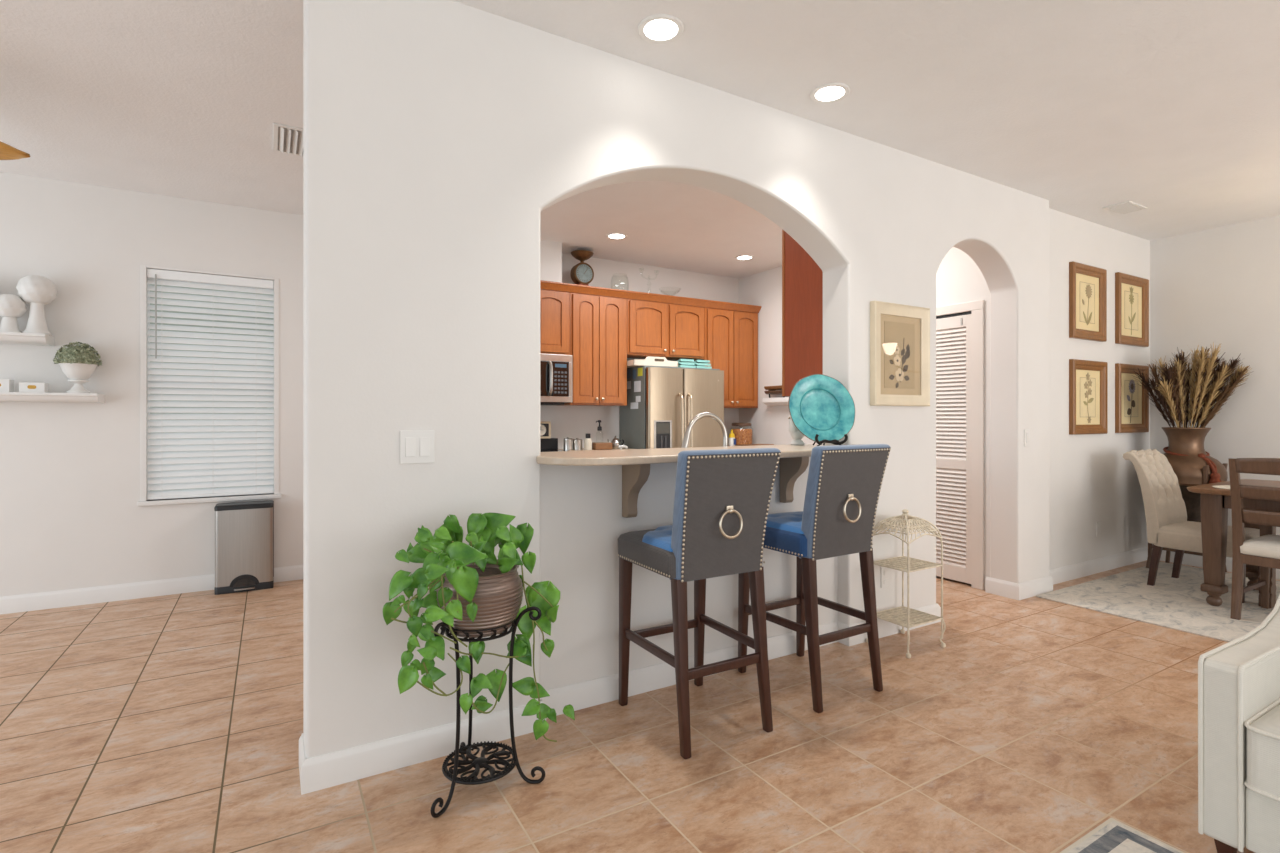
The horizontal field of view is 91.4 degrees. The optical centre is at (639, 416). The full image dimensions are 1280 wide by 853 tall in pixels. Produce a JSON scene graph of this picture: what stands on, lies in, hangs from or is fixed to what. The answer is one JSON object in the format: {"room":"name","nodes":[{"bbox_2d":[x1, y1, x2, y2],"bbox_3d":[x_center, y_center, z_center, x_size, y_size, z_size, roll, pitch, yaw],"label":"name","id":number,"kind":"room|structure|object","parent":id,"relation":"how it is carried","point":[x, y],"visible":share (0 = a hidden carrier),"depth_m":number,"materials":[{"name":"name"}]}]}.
{"room":"living room","nodes":[
{"label":"living room","id":0,"kind":"room"},
{"bbox_2d":[0,172,738,596],"bbox_3d":[-2.569,-0.147,4.731,8.800,2.815,0.150,0,0,-31],"label":"wall","id":1,"kind":"structure","parent":0,"point":[71,517],"depth_m":4.12,"materials":[{"name":"paint"}]},
{"bbox_2d":[0,332,54,345],"bbox_3d":[-4.104,-0.477,3.619,1.025,0.056,0.200,0,0,-31],"label":"wall shelf","id":2,"kind":"object","parent":1,"relation":"attached to","point":[16,338],"visible":1,"depth_m":3.77,"materials":[{"name":"white paint"}]},
{"bbox_2d":[0,294,26,332],"bbox_3d":[-3.812,-0.624,3.780,0.153,0.238,0.149,0,0,-31],"label":"finial","id":3,"kind":"object","parent":2,"relation":"on","point":[12,307],"visible":0.94,"depth_m":3.75,"materials":[{"name":"white ceramic"}]},
{"bbox_2d":[16,275,57,335],"bbox_3d":[-3.707,-0.687,3.843,0.185,0.365,0.186,0,0,-31],"label":"finial","id":4,"kind":"object","parent":2,"relation":"on","point":[36,290],"visible":0.96,"depth_m":3.81,"materials":[{"name":"white ceramic"}]},
{"bbox_2d":[0,392,104,402],"bbox_3d":[-3.998,-0.120,3.682,1.270,0.056,0.200,0,0,-31],"label":"wall shelf","id":5,"kind":"object","parent":1,"relation":"attached to","point":[4,396],"visible":1,"depth_m":3.83,"materials":[{"name":"white paint"}]},
{"bbox_2d":[0,379,13,391],"bbox_3d":[-3.848,-0.187,3.752,0.110,0.078,0.081,0,0,-31],"label":"gift box","id":6,"kind":"object","parent":5,"relation":"on","point":[6,385],"visible":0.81,"depth_m":3.74,"materials":[{"name":"white cardboard"}]},
{"bbox_2d":[19,382,48,392],"bbox_3d":[-3.715,-0.179,3.831,0.116,0.062,0.081,0,0,-31],"label":"gift box","id":7,"kind":"object","parent":5,"relation":"on","point":[23,386],"visible":0.91,"depth_m":3.80,"materials":[{"name":"white cardboard"}]},
{"bbox_2d":[53,341,101,392],"bbox_3d":[-3.541,-0.312,3.940,0.235,0.328,0.238,0,0,-31],"label":"urn","id":8,"kind":"object","parent":5,"relation":"on","point":[77,362],"visible":1,"depth_m":3.89,"materials":[{"name":"white ceramic"}]},
{"bbox_2d":[0,565,302,613],"bbox_3d":[-3.861,1.157,3.871,5.300,0.105,0.014,0,0,-31],"label":"baseboard","id":9,"kind":"structure","parent":1,"relation":"attached to","point":[100,594],"depth_m":4.11,"materials":[{"name":"white paint"}]},
{"bbox_2d":[137,265,281,505],"bbox_3d":[-3.026,-0.212,4.435,0.835,1.614,0.155,0,0,-31],"label":"window","id":10,"kind":"structure","parent":1,"relation":"in","point":[143,501],"depth_m":4.25,"materials":[{"name":"white paint"}]},
{"bbox_2d":[147,268,273,499],"bbox_3d":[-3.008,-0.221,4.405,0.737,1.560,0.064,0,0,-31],"label":"window blind","id":11,"kind":"object","parent":10,"relation":"attached to","point":[237,440],"visible":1,"depth_m":4.40,"materials":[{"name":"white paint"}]},
{"bbox_2d":[540,240,561,282],"bbox_3d":[-1.172,-1.343,5.288,0.970,0.365,0.315,0,0,-31],"label":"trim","id":12,"kind":"structure","parent":1,"relation":"attached to","point":[550,251],"depth_m":5.34,"materials":[{"name":"paint"}]},
{"bbox_2d":[540,289,569,354],"bbox_3d":[-0.977,-0.841,5.375,0.695,0.612,0.361,0,0,-31],"label":"upper cabinet","id":13,"kind":"object","parent":1,"relation":"attached to","point":[554,305],"visible":0.2,"depth_m":5.35,"materials":[{"name":"brown wood"}]},
{"bbox_2d":[540,354,572,404],"bbox_3d":[-0.997,-0.317,5.310,0.775,0.427,0.455,0,0,-31],"label":"microwave","id":14,"kind":"object","parent":13,"relation":"attached to","point":[556,371],"visible":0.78,"depth_m":5.28,"materials":[{"name":"silver metal"}]},
{"bbox_2d":[556,292,626,405],"bbox_3d":[-0.431,-0.626,5.698,0.567,1.042,0.361,0,0,-31],"label":"upper cabinet","id":15,"kind":"object","parent":1,"relation":"attached to","point":[598,324],"visible":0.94,"depth_m":5.56,"materials":[{"name":"brown wood"}]},
{"bbox_2d":[570,250,593,285],"bbox_3d":[-0.519,-1.311,5.608,0.205,0.322,0.205,0,0,-31],"label":"kitchen scale","id":16,"kind":"object","parent":15,"relation":"on","point":[582,273],"visible":0.95,"depth_m":5.56,"materials":[{"name":"gold metal"}]},
{"bbox_2d":[571,250,593,262],"bbox_3d":[-0.519,-1.423,5.608,0.205,0.097,0.205,0,0,-31],"label":"bowl","id":17,"kind":"object","parent":16,"relation":"on","point":[581,255],"depth_m":5.55,"materials":[{"name":"gold metal"}]},
{"bbox_2d":[627,299,703,360],"bbox_3d":[0.191,-0.861,6.066,0.874,0.572,0.361,0,0,-31],"label":"upper cabinet","id":18,"kind":"object","parent":1,"relation":"attached to","point":[674,332],"visible":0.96,"depth_m":5.92,"materials":[{"name":"brown wood"}]},
{"bbox_2d":[540,280,760,312],"bbox_3d":[0.026,-1.117,5.784,2.838,0.064,0.052,0,0,-31],"label":"trim","id":19,"kind":"structure","parent":18,"relation":"attached to","point":[547,285],"depth_m":5.79,"materials":[{"name":"brown wood"}]},
{"bbox_2d":[694,307,757,407],"bbox_3d":[0.867,-0.621,6.466,0.691,1.052,0.361,0,0,-31],"label":"upper cabinet","id":20,"kind":"object","parent":1,"relation":"attached to","point":[730,336],"visible":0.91,"depth_m":6.34,"materials":[{"name":"brown wood"}]},
{"bbox_2d":[0,560,1279,852],"bbox_3d":[0.969,1.250,1.504,11.600,0.080,9.600,0,0,-31],"label":"floor","id":21,"kind":"structure","parent":0,"point":[173,723],"depth_m":2.25,"materials":[{"name":"tile"}]},
{"bbox_2d":[214,500,273,594],"bbox_3d":[-2.774,0.907,4.388,0.351,0.606,0.205,0,0,-31],"label":"trash bin","id":22,"kind":"object","parent":21,"relation":"on","point":[244,531],"visible":1,"depth_m":4.33,"materials":[{"name":"metal"}]},
{"bbox_2d":[430,606,544,817],"bbox_3d":[-0.558,0.919,2.094,0.370,0.587,0.334,0,0,-36],"label":"plant stand","id":23,"kind":"object","parent":21,"relation":"on","point":[476,762],"visible":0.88,"depth_m":2.04,"materials":[{"name":"black metal"}]},
{"bbox_2d":[383,513,574,741],"bbox_3d":[-0.487,0.724,2.049,0.648,0.802,0.332,0,0,-31],"label":"potted plant","id":24,"kind":"object","parent":23,"relation":"on","point":[475,589],"visible":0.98,"depth_m":1.96,"materials":[{"name":"green plant"}]},
{"bbox_2d":[442,741,516,784],"bbox_3d":[-0.526,1.137,2.059,0.242,0.018,0.242,0,0,-31],"label":"tray","id":25,"kind":"object","parent":23,"relation":"on","point":[476,762],"depth_m":2.05,"materials":[{"name":"black metal"}]},
{"bbox_2d":[540,421,565,451],"bbox_3d":[-0.917,0.615,5.215,0.715,1.150,0.670,0,0,-31],"label":"range","id":26,"kind":"object","parent":21,"relation":"on","point":[550,444],"depth_m":5.52,"materials":[{"name":"metal"}]},
{"bbox_2d":[540,450,565,451],"bbox_3d":[-0.930,0.301,5.237,0.715,0.018,0.620,0,0,-31],"label":"cooktop","id":27,"kind":"object","parent":26,"relation":"in","point":[540,450],"depth_m":5.45,"materials":[{"name":"black glass"}]},
{"bbox_2d":[620,365,723,448],"bbox_3d":[0.324,0.362,5.986,0.857,1.655,0.608,0,0,-31],"label":"refrigerator","id":28,"kind":"object","parent":21,"relation":"on","point":[671,397],"visible":0.5,"depth_m":5.75,"materials":[{"name":"metal"}]},
{"bbox_2d":[630,402,637,408],"bbox_3d":[-0.053,-0.105,5.779,0.002,0.060,0.140,0,0,-31],"label":"note","id":29,"kind":"object","parent":28,"relation":"attached to","point":[634,405],"visible":1,"depth_m":5.77,"materials":[{"name":"paper"}]},
{"bbox_2d":[634,381,640,391],"bbox_3d":[-0.025,-0.280,5.732,0.002,0.100,0.120,0,0,-31],"label":"note","id":30,"kind":"object","parent":28,"relation":"attached to","point":[637,384],"visible":1,"depth_m":5.73,"materials":[{"name":"paper"}]},
{"bbox_2d":[638,368,642,375],"bbox_3d":[0.001,-0.410,5.689,0.002,0.075,0.085,0,0,-31],"label":"note","id":31,"kind":"object","parent":28,"relation":"attached to","point":[640,370],"visible":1,"depth_m":5.68,"materials":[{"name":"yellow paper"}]},
{"bbox_2d":[627,356,677,367],"bbox_3d":[0.088,-0.508,5.839,0.460,0.085,0.281,0,0,-27],"label":"serving tray","id":32,"kind":"object","parent":28,"relation":"on","point":[649,361],"visible":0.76,"depth_m":5.71,"materials":[{"name":"beige paint"}]},
{"bbox_2d":[677,359,695,367],"bbox_3d":[0.406,-0.505,5.969,0.188,0.081,0.180,0,0,-31],"label":"folded towel","id":33,"kind":"object","parent":28,"relation":"on","point":[687,363],"visible":0.65,"depth_m":5.89,"materials":[{"name":"green fabric"}]},
{"bbox_2d":[691,360,711,368],"bbox_3d":[0.569,-0.505,6.066,0.188,0.081,0.180,0,0,-31],"label":"folded towel","id":34,"kind":"object","parent":28,"relation":"on","point":[698,363],"visible":0.65,"depth_m":6.00,"materials":[{"name":"green fabric"}]},
{"bbox_2d":[618,448,780,758],"bbox_3d":[0.221,0.664,2.508,0.452,1.091,0.535,0,0,-30],"label":"bar stool","id":35,"kind":"object","parent":21,"relation":"on","point":[722,497],"visible":1,"depth_m":2.34,"materials":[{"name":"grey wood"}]},
{"bbox_2d":[738,444,890,712],"bbox_3d":[0.780,0.664,2.855,0.452,1.091,0.535,0,0,-32],"label":"bar stool","id":36,"kind":"object","parent":21,"relation":"on","point":[837,517],"visible":0.9,"depth_m":2.68,"materials":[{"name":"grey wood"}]},
{"bbox_2d":[866,509,945,657],"bbox_3d":[1.408,0.849,3.314,0.310,0.722,0.270,0,0,-31],"label":"rack","id":37,"kind":"object","parent":21,"relation":"on","point":[907,617],"visible":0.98,"depth_m":3.28,"materials":[{"name":"beige metal"}]},
{"bbox_2d":[874,556,941,572],"bbox_3d":[1.408,0.779,3.314,0.284,0.009,0.244,0,0,-31],"label":"shelf","id":38,"kind":"object","parent":37,"relation":"attached to","point":[899,563],"depth_m":3.29,"materials":[{"name":"beige metal"}]},
{"bbox_2d":[877,606,941,627],"bbox_3d":[1.408,1.058,3.314,0.284,0.009,0.244,0,0,-31],"label":"shelf","id":39,"kind":"object","parent":37,"relation":"attached to","point":[898,615],"depth_m":3.30,"materials":[{"name":"beige metal"}]},
{"bbox_2d":[1060,818,1184,852],"bbox_3d":[1.009,1.206,-0.161,2.773,0.009,3.095,0,0,-31],"label":"rug","id":40,"kind":"object","parent":21,"relation":"on","point":[1112,836],"visible":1,"depth_m":1.76,"materials":[{"name":"grey fabric"}]},
{"bbox_2d":[1036,562,1279,641],"bbox_3d":[4.372,1.206,3.205,1.930,0.009,3.462,0,0,-31],"label":"dining rug","id":41,"kind":"object","parent":21,"relation":"on","point":[1180,604],"visible":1,"depth_m":4.09,"materials":[{"name":"white carpet"}]},
{"bbox_2d":[1146,463,1227,574],"bbox_3d":[4.287,0.780,4.909,0.388,0.841,0.388,0,0,-31],"label":"stand","id":42,"kind":"object","parent":41,"relation":"on","point":[1205,467],"visible":0.12,"depth_m":4.84,"materials":[{"name":"brown wood"}]},
{"bbox_2d":[1162,427,1227,521],"bbox_3d":[4.287,0.551,4.909,0.480,0.938,0.480,0,0,-31],"label":"urn","id":43,"kind":"object","parent":42,"relation":"on","point":[1188,470],"visible":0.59,"depth_m":4.78,"materials":[{"name":"metal"}]},
{"bbox_2d":[1163,447,1220,483],"bbox_3d":[4.312,0.422,4.838,0.279,0.376,0.427,0,0,-20],"label":"cord","id":44,"kind":"object","parent":43,"relation":"hanging from","point":[1215,477],"visible":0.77,"depth_m":4.68,"materials":[{"name":"brown fabric"}]},
{"bbox_2d":[1134,343,1253,427],"bbox_3d":[4.286,-0.167,4.862,0.719,0.797,0.466,0,0,-9],"label":"bunch","id":45,"kind":"object","parent":43,"relation":"in","point":[1172,391],"visible":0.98,"depth_m":4.81,"materials":[{"name":"plant"}]},
{"bbox_2d":[1123,449,1259,602],"bbox_3d":[3.921,0.721,4.419,0.470,0.961,0.690,0,0,-31],"label":"dining chair","id":46,"kind":"object","parent":41,"relation":"on","point":[1168,526],"visible":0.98,"depth_m":4.45,"materials":[{"name":"beige fabric"}]},
{"bbox_2d":[1187,479,1279,607],"bbox_3d":[4.306,0.823,3.572,1.050,0.756,1.560,0,0,-31],"label":"dining table","id":47,"kind":"object","parent":41,"relation":"on","point":[1215,502],"visible":0.73,"depth_m":3.96,"materials":[{"name":"brown wood"}]},
{"bbox_2d":[1212,485,1229,489],"bbox_3d":[3.779,0.443,3.864,0.360,0.004,0.360,0,0,-31],"label":"placemat","id":48,"kind":"object","parent":47,"relation":"on","point":[1215,486],"visible":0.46,"depth_m":3.96,"materials":[{"name":"beige fabric"}]},
{"bbox_2d":[1228,458,1279,619],"bbox_3d":[3.825,0.716,3.636,0.556,0.970,0.478,0,0,-31],"label":"chair","id":49,"kind":"object","parent":41,"relation":"on","point":[1262,551],"visible":1,"depth_m":3.69,"materials":[{"name":"brown wood"}]},
{"bbox_2d":[1240,535,1279,558],"bbox_3d":[3.869,0.771,3.662,0.454,0.089,0.434,0,0,-31],"label":"seat cushion","id":50,"kind":"object","parent":49,"relation":"on","point":[1266,546],"depth_m":3.67,"materials":[{"name":"white fabric"}]},
{"bbox_2d":[1198,594,1279,852],"bbox_3d":[2.443,0.771,1.097,0.957,0.877,1.997,0,0,-31],"label":"sofa","id":51,"kind":"object","parent":21,"relation":"on","point":[1239,680],"visible":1,"depth_m":1.67,"materials":[{"name":"white leather"}]},
{"bbox_2d":[1247,704,1279,796],"bbox_3d":[2.115,0.875,1.430,0.720,0.186,0.900,0,0,-31],"label":"seat cushion","id":52,"kind":"object","parent":51,"relation":"on","point":[1263,720],"depth_m":1.61,"materials":[{"name":"white fabric"}]},
{"bbox_3d":[-1.466,0.770,4.920,0.490,0.879,0.618,0,0,-31],"label":"base cabinet","id":53,"kind":"object","parent":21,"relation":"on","visible":0},
{"bbox_2d":[557,444,740,450],"bbox_3d":[-0.230,0.311,5.677,3.388,0.038,0.605,0,0,-31],"label":"countertop","id":54,"kind":"structure","parent":53,"relation":"on","point":[728,444],"depth_m":5.62,"materials":[{"name":"stone"}]},
{"bbox_2d":[563,437,572,449],"bbox_3d":[-0.632,0.233,5.494,0.082,0.119,0.082,0,0,-31],"label":"canister","id":55,"kind":"object","parent":54,"relation":"on","point":[568,442],"visible":0.98,"depth_m":5.46,"materials":[{"name":"silver metal"}]},
{"bbox_2d":[573,438,581,449],"bbox_3d":[-0.555,0.238,5.540,0.086,0.108,0.086,0,0,-31],"label":"canister","id":56,"kind":"object","parent":54,"relation":"on","point":[577,443],"visible":0.95,"depth_m":5.50,"materials":[{"name":"silver metal"}]},
{"bbox_2d":[584,433,591,449],"bbox_3d":[-0.460,0.218,5.538,0.072,0.147,0.072,0,0,-31],"label":"oil bottle","id":57,"kind":"object","parent":54,"relation":"on","point":[587,442],"visible":0.94,"depth_m":5.51,"materials":[{"name":"beige paint"}]},
{"bbox_2d":[592,442,611,449],"bbox_3d":[-0.354,0.261,5.624,0.170,0.063,0.140,0,0,-31],"label":"wooden tray","id":58,"kind":"object","parent":54,"relation":"on","point":[595,445],"visible":0.8,"depth_m":5.57,"materials":[{"name":"brown wood"}]},
{"bbox_2d":[596,420,601,442],"bbox_3d":[-0.365,0.128,5.641,0.065,0.202,0.065,0,0,14],"label":"pump bottle","id":59,"kind":"object","parent":58,"relation":"on","point":[599,428],"visible":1,"depth_m":5.63,"materials":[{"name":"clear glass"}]},
{"bbox_2d":[607,436,623,448],"bbox_3d":[-0.222,0.230,5.714,0.143,0.124,0.104,0,0,4],"label":"teapot","id":60,"kind":"object","parent":54,"relation":"on","point":[616,442],"visible":0.83,"depth_m":5.68,"materials":[{"name":"silver metal"}]},
{"bbox_2d":[611,436,620,448],"bbox_3d":[-0.222,0.230,5.714,0.104,0.124,0.104,0,0,-31],"label":"pot","id":61,"kind":"object","parent":60,"relation":"on","point":[615,442],"depth_m":5.68,"materials":[{"name":"silver metal"}]},
{"bbox_2d":[728,430,735,445],"bbox_3d":[0.922,0.209,6.275,0.072,0.165,0.047,0,0,-31],"label":"dish soap","id":62,"kind":"object","parent":54,"relation":"on","point":[731,441],"visible":0.94,"depth_m":6.26,"materials":[{"name":"white plastic"}]},
{"bbox_2d":[728,438,734,445],"bbox_3d":[0.922,0.249,6.275,0.072,0.085,0.044,0,0,-31],"label":"bottle","id":63,"kind":"object","parent":62,"relation":"attached to","point":[731,441],"depth_m":6.25,"materials":[{"name":"white plastic"}]},
{"bbox_2d":[731,423,751,444],"bbox_3d":[1.048,0.175,6.454,0.236,0.233,0.236,0,0,-31],"label":"jar","id":64,"kind":"object","parent":54,"relation":"on","point":[742,436],"visible":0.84,"depth_m":6.36,"materials":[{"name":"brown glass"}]},
{"bbox_2d":[741,444,773,445],"bbox_3d":[1.178,0.283,6.264,0.330,0.018,0.160,0,0,-31],"label":"cutting board","id":65,"kind":"object","parent":54,"relation":"on","point":[741,444],"visible":0.56,"depth_m":6.23,"materials":[{"name":"brown wood"}]},
{"bbox_3d":[0.445,0.725,3.488,2.400,0.770,0.570,0,0,-31],"label":"cabinet","id":66,"kind":"object","parent":21,"relation":"on","visible":0},
{"bbox_3d":[0.440,0.323,3.506,2.430,0.035,0.615,0,0,-31],"label":"countertop","id":67,"kind":"structure","parent":66,"relation":"on","visible":0},
{"bbox_2d":[681,412,727,447],"bbox_3d":[0.358,0.140,3.263,0.387,0.330,0.060,0,0,-33],"label":"kitchen faucet","id":68,"kind":"object","parent":67,"relation":"on","point":[685,443],"visible":0.5,"depth_m":3.23,"materials":[{"name":"silver metal"}]},
{"bbox_2d":[0,0,1279,278],"bbox_3d":[0.969,-1.555,1.504,11.600,0.100,9.600,0,0,-31],"label":"ceiling","id":69,"kind":"structure","parent":0,"point":[1170,108],"depth_m":2.89,"materials":[{"name":"paint"}]},
{"bbox_2d":[0,141,29,159],"bbox_3d":[-3.396,-1.312,2.459,1.310,0.385,1.377,0,0,12],"label":"ceiling fan","id":70,"kind":"object","parent":69,"relation":"hanging from","point":[7,152],"visible":1,"depth_m":2.71,"materials":[{"name":"brown wood"}]},
{"bbox_2d":[273,123,302,156],"bbox_3d":[-1.896,-1.498,3.398,0.170,0.020,0.380,0,0,-31],"label":"ceiling vent","id":71,"kind":"object","parent":69,"relation":"in","point":[287,139],"visible":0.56,"depth_m":3.37,"materials":[{"name":"white plastic"}]},
{"bbox_2d":[606,233,626,239],"bbox_3d":[-0.194,-1.502,5.196,0.180,0.007,0.180,0,0,-31],"label":"recessed light","id":72,"kind":"object","parent":69,"relation":"in","point":[615,236],"visible":1,"depth_m":5.20,"materials":[{"name":"white plastic"}]},
{"bbox_2d":[638,14,683,43],"bbox_3d":[0.081,-1.502,2.425,0.180,0.007,0.180,0,0,-31],"label":"recessed light","id":73,"kind":"object","parent":69,"relation":"in","point":[659,28],"visible":1,"depth_m":2.42,"materials":[{"name":"white plastic"}]},
{"bbox_2d":[735,255,753,259],"bbox_3d":[0.985,-1.502,5.894,0.180,0.007,0.180,0,0,-31],"label":"recessed light","id":74,"kind":"object","parent":69,"relation":"in","point":[741,257],"visible":1,"depth_m":5.88,"materials":[{"name":"white plastic"}]},
{"bbox_2d":[810,83,849,103],"bbox_3d":[0.882,-1.502,2.903,0.180,0.007,0.180,0,0,-31],"label":"recessed light","id":75,"kind":"object","parent":69,"relation":"in","point":[828,93],"visible":1,"depth_m":2.90,"materials":[{"name":"white plastic"}]},
{"bbox_2d":[1103,201,1146,214],"bbox_3d":[3.481,-1.498,4.484,0.280,0.020,0.160,0,0,-31],"label":"ceiling vent","id":76,"kind":"object","parent":69,"relation":"in","point":[1126,207],"visible":1,"depth_m":4.46,"materials":[{"name":"white plastic"}]},
{"bbox_2d":[303,0,1048,758],"bbox_3d":[0.837,-0.147,3.266,4.568,2.815,0.192,0,0,-31],"label":"wall","id":77,"kind":"structure","parent":0,"point":[438,135],"depth_m":2.34,"materials":[{"name":"paint"}]},
{"bbox_2d":[400,430,433,463],"bbox_3d":[-0.780,0.105,2.191,0.116,0.116,0.011,0,0,-31],"label":"light switch","id":78,"kind":"object","parent":77,"relation":"attached to","point":[416,446],"visible":1,"depth_m":2.19,"materials":[{"name":"white plastic"}]},
{"bbox_2d":[299,603,940,794],"bbox_3d":[0.294,1.157,2.936,3.326,0.105,0.206,0,0,-31],"label":"baseboard","id":79,"kind":"structure","parent":77,"relation":"attached to","point":[332,769],"depth_m":2.33,"materials":[{"name":"white paint"}]},
{"bbox_2d":[782,229,822,395],"bbox_3d":[1.248,-0.637,3.829,0.722,1.025,0.350,0,0,-31],"label":"upper cabinet","id":80,"kind":"object","parent":77,"relation":"attached to","point":[802,278],"visible":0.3,"depth_m":3.65,"materials":[{"name":"brown wood"}]},
{"bbox_2d":[881,567,889,587],"bbox_3d":[1.358,0.885,3.458,0.070,0.115,0.008,0,0,-31],"label":"wall outlet","id":81,"kind":"object","parent":77,"relation":"attached to","point":[885,572],"visible":0.87,"depth_m":3.45,"materials":[{"name":"white plastic"}]},
{"bbox_2d":[870,301,929,405],"bbox_3d":[1.465,-0.345,3.505,0.476,0.566,0.036,0,0,-31],"label":"framed print","id":82,"kind":"object","parent":77,"relation":"attached to","point":[899,333],"visible":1,"depth_m":3.50,"materials":[{"name":"beige paper"}]},
{"bbox_2d":[1024,429,1029,446],"bbox_3d":[2.597,0.140,4.191,0.070,0.115,0.010,0,0,-31],"label":"light switch","id":83,"kind":"object","parent":77,"relation":"attached to","point":[1026,431],"visible":1,"depth_m":4.18,"materials":[{"name":"white plastic"}]},
{"bbox_2d":[540,457,837,690],"bbox_3d":[0.294,0.720,2.989,1.754,1.080,0.115,0,0,-31],"label":"wall","id":84,"kind":"structure","parent":0,"point":[582,522],"depth_m":2.67,"materials":[{"name":"paint"}]},
{"bbox_2d":[622,464,649,517],"bbox_3d":[-0.017,0.306,2.646,0.052,0.250,0.155,0,0,-31],"label":"bracket","id":85,"kind":"object","parent":84,"relation":"attached to","point":[634,477],"visible":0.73,"depth_m":2.65,"materials":[{"name":"beige paint"}]},
{"bbox_2d":[537,444,832,465],"bbox_3d":[0.378,0.165,2.879,1.815,0.030,0.490,0,0,-31],"label":"countertop","id":86,"kind":"structure","parent":84,"relation":"on","point":[658,455],"depth_m":2.50,"materials":[{"name":"beige stone"}]},
{"bbox_2d":[788,415,804,444],"bbox_3d":[0.847,0.067,3.347,0.129,0.167,0.081,0,0,-2],"label":"bird figurine","id":87,"kind":"object","parent":86,"relation":"on","point":[795,433],"visible":0.66,"depth_m":3.32,"materials":[{"name":"white ceramic"}]},
{"bbox_2d":[813,434,847,445],"bbox_3d":[0.948,0.084,3.201,0.176,0.132,0.154,0,0,-11],"label":"easel","id":88,"kind":"object","parent":86,"relation":"on","point":[835,442],"visible":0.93,"depth_m":3.14,"materials":[{"name":"black metal"}]},
{"bbox_2d":[788,374,854,442],"bbox_3d":[0.941,-0.046,3.237,0.370,0.359,0.106,0,0,-11],"label":"decorative plate","id":89,"kind":"object","parent":88,"relation":"on","point":[820,404],"visible":0.96,"depth_m":3.25,"materials":[{"name":"teal ceramic"}]},
{"bbox_2d":[780,457,808,502],"bbox_3d":[0.767,0.306,3.110,0.052,0.250,0.155,0,0,-31],"label":"bracket","id":90,"kind":"object","parent":84,"relation":"attached to","point":[792,468],"visible":0.75,"depth_m":3.12,"materials":[{"name":"beige paint"}]},
{"bbox_2d":[739,247,989,589],"bbox_3d":[1.793,-0.147,5.608,0.200,2.815,2.885,0,0,-31],"label":"wall","id":91,"kind":"structure","parent":0,"point":[959,279],"depth_m":6.23,"materials":[{"name":"paint"}]},
{"bbox_2d":[762,397,788,405],"bbox_3d":[1.381,-0.152,6.163,0.120,0.075,0.380,0,0,-31],"label":"wall ledge","id":92,"kind":"object","parent":91,"relation":"attached to","point":[782,400],"visible":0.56,"depth_m":6.15,"materials":[{"name":"white paint"}]},
{"bbox_2d":[764,390,784,397],"bbox_3d":[1.370,-0.226,6.157,0.118,0.071,0.308,0,0,-31],"label":"wooden trivet","id":93,"kind":"object","parent":92,"relation":"on","point":[773,391],"visible":0.57,"depth_m":6.14,"materials":[{"name":"brown wood"}]},
{"bbox_2d":[764,385,781,390],"bbox_3d":[1.370,-0.283,6.157,0.118,0.045,0.318,0,0,-31],"label":"wooden trivet","id":94,"kind":"object","parent":93,"relation":"on","point":[769,388],"visible":0.47,"depth_m":6.18,"materials":[{"name":"brown wood"}]},
{"bbox_2d":[936,311,970,583],"bbox_3d":[2.159,0.220,4.819,0.035,1.945,0.845,0,0,-31],"label":"door","id":95,"kind":"structure","parent":91,"relation":"in","point":[953,331],"depth_m":4.58,"materials":[{"name":"paint"}]},
{"bbox_2d":[936,300,983,589],"bbox_3d":[2.143,0.195,4.804,0.017,2.030,1.015,0,0,-31],"label":"trim","id":96,"kind":"structure","parent":91,"relation":"attached to","point":[976,308],"depth_m":4.40,"materials":[{"name":"paint"}]},
{"bbox_2d":[1049,208,1149,569],"bbox_3d":[3.599,-0.147,4.951,1.942,2.815,0.105,0,0,-31],"label":"wall","id":97,"kind":"structure","parent":0,"point":[1091,481],"depth_m":4.80,"materials":[{"name":"paint"}]},
{"bbox_2d":[1069,261,1106,341],"bbox_3d":[3.419,-0.871,4.764,0.510,0.562,0.034,0,0,-31],"label":"framed print","id":98,"kind":"object","parent":97,"relation":"attached to","point":[1087,283],"visible":1,"depth_m":4.76,"materials":[{"name":"beige paper"}]},
{"bbox_2d":[1069,359,1107,434],"bbox_3d":[3.425,-0.149,4.767,0.524,0.559,0.034,0,0,-31],"label":"framed print","id":99,"kind":"object","parent":97,"relation":"attached to","point":[1088,380],"visible":1,"depth_m":4.77,"materials":[{"name":"brown wood"}]},
{"bbox_2d":[1096,521,1100,536],"bbox_3d":[3.574,0.874,4.871,0.070,0.115,0.008,0,0,-31],"label":"wall outlet","id":100,"kind":"object","parent":97,"relation":"attached to","point":[1098,524],"visible":1,"depth_m":4.87,"materials":[{"name":"white plastic"}]},
{"bbox_2d":[1115,272,1148,346],"bbox_3d":[4.048,-0.874,5.136,0.526,0.568,0.034,0,0,-31],"label":"framed print","id":101,"kind":"object","parent":97,"relation":"attached to","point":[1131,292],"visible":1,"depth_m":5.14,"materials":[{"name":"brown wood"}]},
{"bbox_2d":[1115,363,1148,432],"bbox_3d":[4.048,-0.150,5.136,0.526,0.557,0.034,0,0,-31],"label":"framed print","id":102,"kind":"object","parent":97,"relation":"attached to","point":[1131,401],"visible":1,"depth_m":5.13,"materials":[{"name":"beige paper"}]},
{"bbox_2d":[1150,215,1279,557],"bbox_3d":[6.033,-0.147,2.628,0.120,2.815,6.376,0,0,-31],"label":"wall","id":103,"kind":"structure","parent":0,"point":[1219,285],"depth_m":4.90,"materials":[{"name":"paint"}]},
{"bbox_2d":[985,547,1279,599],"bbox_3d":[4.970,1.157,2.129,2.218,0.105,6.400,0,0,-31],"label":"baseboard","id":104,"kind":"structure","parent":103,"relation":"attached to","point":[1032,588],"depth_m":4.66,"materials":[{"name":"white paint"}]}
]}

